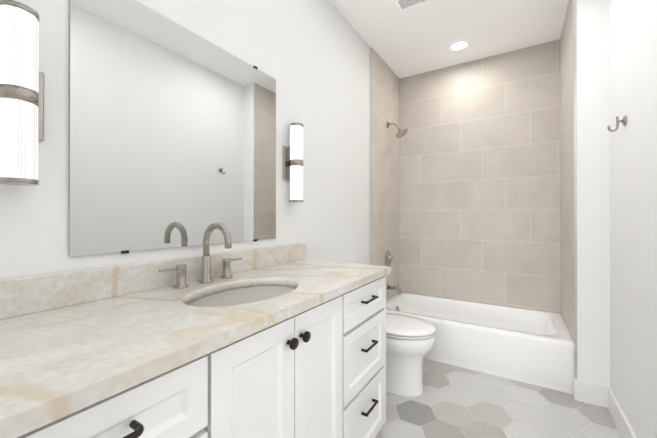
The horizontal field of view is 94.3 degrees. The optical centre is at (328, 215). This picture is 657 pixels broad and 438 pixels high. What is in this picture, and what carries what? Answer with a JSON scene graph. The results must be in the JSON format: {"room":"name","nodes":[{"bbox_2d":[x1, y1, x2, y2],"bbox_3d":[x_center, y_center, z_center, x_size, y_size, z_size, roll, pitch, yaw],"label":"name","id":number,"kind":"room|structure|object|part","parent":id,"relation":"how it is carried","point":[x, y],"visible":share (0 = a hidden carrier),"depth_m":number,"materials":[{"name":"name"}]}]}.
{"room":"bathroom","nodes":[
{"label":"bathroom","id":0,"kind":"room"},
{"bbox_2d":[0,0,369,279],"bbox_3d":[-0.452,-0.180,1.578,0.120,2.756,4.763,0,0,32],"label":"wall","id":1,"kind":"structure","parent":0,"point":[312,57],"depth_m":1.75,"materials":[{"name":"paint"}]},
{"bbox_2d":[0,0,43,185],"bbox_3d":[-0.813,-0.310,0.797,0.092,0.455,0.126,0,0,32],"label":"sconce","id":2,"kind":"object","parent":1,"relation":"attached to","point":[21,105],"visible":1,"depth_m":0.77,"materials":[{"name":"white glass"}]},
{"bbox_2d":[0,243,305,317],"bbox_3d":[-0.651,0.219,1.117,0.023,0.100,1.892,0,0,32],"label":"backsplash","id":3,"kind":"structure","parent":1,"relation":"attached to","point":[22,295],"depth_m":0.97,"materials":[{"name":"beige stone"}]},
{"bbox_2d":[69,0,275,256],"bbox_3d":[-0.539,-0.320,1.313,0.010,0.901,0.920,0,0,32],"label":"mirror","id":4,"kind":"object","parent":1,"relation":"attached to","point":[172,134],"visible":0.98,"depth_m":1.15,"materials":[{"name":"clear glass"}]},
{"bbox_2d":[283,123,302,202],"bbox_3d":[-0.192,-0.307,1.789,0.092,0.455,0.126,0,0,32],"label":"sconce","id":5,"kind":"object","parent":1,"relation":"attached to","point":[293,163],"visible":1,"depth_m":1.76,"materials":[{"name":"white glass"}]},
{"bbox_3d":[-0.187,-0.307,1.786,0.077,0.431,0.077,0,0,32],"label":"glass","id":6,"kind":"part","parent":5,"relation":"part of","materials":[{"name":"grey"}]},
{"bbox_2d":[370,47,371,264],"bbox_3d":[0.392,-0.350,2.801,0.014,2.409,0.007,0,0,32],"label":"trim","id":7,"kind":"structure","parent":1,"relation":"attached to","point":[370,155],"depth_m":2.80,"materials":[{"name":"silver metal"}]},
{"bbox_2d":[372,48,398,299],"bbox_3d":[0.598,-0.349,3.132,0.012,2.409,0.775,0,0,32],"label":"wall tile","id":8,"kind":"structure","parent":1,"relation":"attached to","point":[385,166],"depth_m":3.09,"materials":[{"name":"beige tile"}]},
{"bbox_2d":[385,250,392,266],"bbox_3d":[0.629,0.435,3.116,0.054,0.171,0.166,0,0,32],"label":"tub valve","id":9,"kind":"object","parent":8,"relation":"attached to","point":[388,258],"visible":1,"depth_m":3.10,"materials":[{"name":"silver metal"}]},
{"bbox_2d":[386,284,400,294],"bbox_3d":[0.667,0.737,3.092,0.143,0.102,0.060,0,0,32],"label":"tub spout","id":10,"kind":"object","parent":8,"relation":"attached to","point":[397,288],"visible":1,"depth_m":3.07,"materials":[{"name":"silver metal"}]},
{"bbox_2d":[386,122,407,137],"bbox_3d":[0.695,-0.876,3.079,0.209,0.184,0.130,0,0,32],"label":"shower head","id":11,"kind":"object","parent":8,"relation":"attached to","point":[401,133],"visible":1,"depth_m":3.06},
{"bbox_2d":[329,0,568,78],"bbox_3d":[0.294,-1.599,1.115,1.880,0.080,4.763,0,0,32],"label":"ceiling","id":12,"kind":"structure","parent":0,"point":[419,39],"depth_m":2.52,"materials":[{"name":"paint"}]},
{"bbox_2d":[394,0,432,11],"bbox_3d":[0.574,-1.544,2.107,0.255,0.022,0.300,0,0,32],"label":"air vent","id":13,"kind":"object","parent":12,"relation":"attached to","point":[403,5],"visible":1,"depth_m":2.20,"materials":[{"name":"white plastic"}]},
{"bbox_2d":[448,39,470,51],"bbox_3d":[1.194,-1.549,2.780,0.192,0.009,0.192,0,0,32],"label":"recessed light","id":14,"kind":"object","parent":12,"relation":"in","point":[459,45],"visible":1,"depth_m":2.78,"materials":[{"name":"white plastic"}]},
{"bbox_2d":[404,292,560,313],"bbox_3d":[1.457,-0.175,3.122,1.479,2.756,0.120,0,0,32],"label":"wall","id":15,"kind":"structure","parent":0,"point":[486,303],"depth_m":2.99,"materials":[{"name":"tile"}]},
{"bbox_2d":[399,39,560,312],"bbox_3d":[1.422,-0.349,3.067,1.455,2.409,0.012,0,0,32],"label":"wall tile","id":16,"kind":"structure","parent":15,"relation":"attached to","point":[479,180],"depth_m":2.99,"materials":[{"name":"beige tile"}]},
{"bbox_2d":[375,358,620,437],"bbox_3d":[0.095,1.195,0.788,1.640,0.001,3.770,0,0,32],"label":"floor","id":17,"kind":"structure","parent":0,"point":[415,413],"depth_m":1.86,"materials":[{"name":"grey tile"}]},
{"bbox_2d":[0,270,390,437],"bbox_3d":[-0.408,0.747,0.963,0.598,0.892,1.871,0,0,32],"label":"bathroom vanity","id":18,"kind":"object","parent":17,"relation":"on","point":[286,341],"depth_m":0.88,"materials":[{"name":"white paint"}]},
{"bbox_2d":[0,258,390,433],"bbox_3d":[-0.414,0.284,0.969,0.582,0.032,1.892,0,0,32],"label":"countertop","id":19,"kind":"structure","parent":18,"relation":"on","point":[51,360],"depth_m":0.70,"materials":[{"name":"beige stone"}]},
{"bbox_2d":[156,222,243,289],"bbox_3d":[-0.447,0.148,1.207,0.173,0.243,0.380,0,0,32],"label":"faucet","id":20,"kind":"object","parent":19,"relation":"on","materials":[{"name":"silver metal"}]},
{"bbox_2d":[176,278,299,309],"bbox_3d":[-0.299,0.371,1.114,0.356,0.165,0.510,0,0,32],"label":"sink","id":21,"kind":"object","parent":19,"relation":"in","point":[228,297],"depth_m":1.17,"materials":[{"name":"white ceramic"}]},
{"bbox_2d":[386,313,435,396],"bbox_3d":[0.416,0.808,2.198,0.685,0.785,0.450,0,0,32],"label":"toilet","id":22,"kind":"object","parent":17,"relation":"on","point":[410,340],"visible":0.38,"depth_m":2.02,"materials":[{"name":"white ceramic"}]},
{"bbox_2d":[382,361,615,437],"bbox_3d":[0.294,1.227,1.107,1.880,0.060,4.763,0,0,32],"label":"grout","id":23,"kind":"structure","parent":0,"point":[491,404],"depth_m":1.91,"materials":[{"name":"white tile"}]},
{"bbox_2d":[386,292,573,393],"bbox_3d":[1.222,1.029,2.743,1.473,0.345,0.760,0,0,32],"label":"bathtub","id":24,"kind":"object","parent":23,"relation":"on","point":[533,347],"visible":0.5,"depth_m":2.38,"materials":[{"name":"white ceramic"}]},
{"bbox_2d":[577,0,609,385],"bbox_3d":[1.988,-0.178,2.311,0.281,2.756,0.933,0,0,32],"label":"wall","id":25,"kind":"structure","parent":0,"point":[593,237],"depth_m":1.95,"materials":[{"name":"paint"}]},
{"bbox_2d":[560,0,573,342],"bbox_3d":[1.833,-0.351,2.341,0.012,2.409,0.807,0,0,32],"label":"wall tile","id":26,"kind":"structure","parent":25,"relation":"attached to","point":[567,162],"depth_m":2.28,"materials":[{"name":"beige tile"}]},
{"bbox_2d":[573,0,576,378],"bbox_3d":[1.617,-0.178,1.996,0.015,2.756,0.008,0,0,32],"label":"trim","id":27,"kind":"structure","parent":25,"relation":"attached to","point":[575,176],"depth_m":1.99,"materials":[{"name":"silver metal"}]},
{"bbox_2d":[609,0,656,437],"bbox_3d":[0.793,-0.183,0.249,0.120,2.756,3.830,0,0,32],"label":"wall","id":28,"kind":"structure","parent":0,"point":[633,185],"depth_m":1.50,"materials":[{"name":"paint"}]},
{"bbox_2d":[607,116,626,131],"bbox_3d":[1.549,-0.493,1.641,0.071,0.079,0.052,0,0,32],"label":"wall hook","id":29,"kind":"object","parent":28,"relation":"attached to","point":[623,120],"visible":0.98,"depth_m":1.63,"materials":[{"name":"silver metal"}]},
{"bbox_2d":[604,385,636,437],"bbox_3d":[0.767,1.127,0.333,0.019,0.135,3.710,0,0,32],"label":"baseboard","id":30,"kind":"structure","parent":28,"relation":"attached to","point":[623,426],"depth_m":1.70,"materials":[{"name":"white wood"}]}
]}

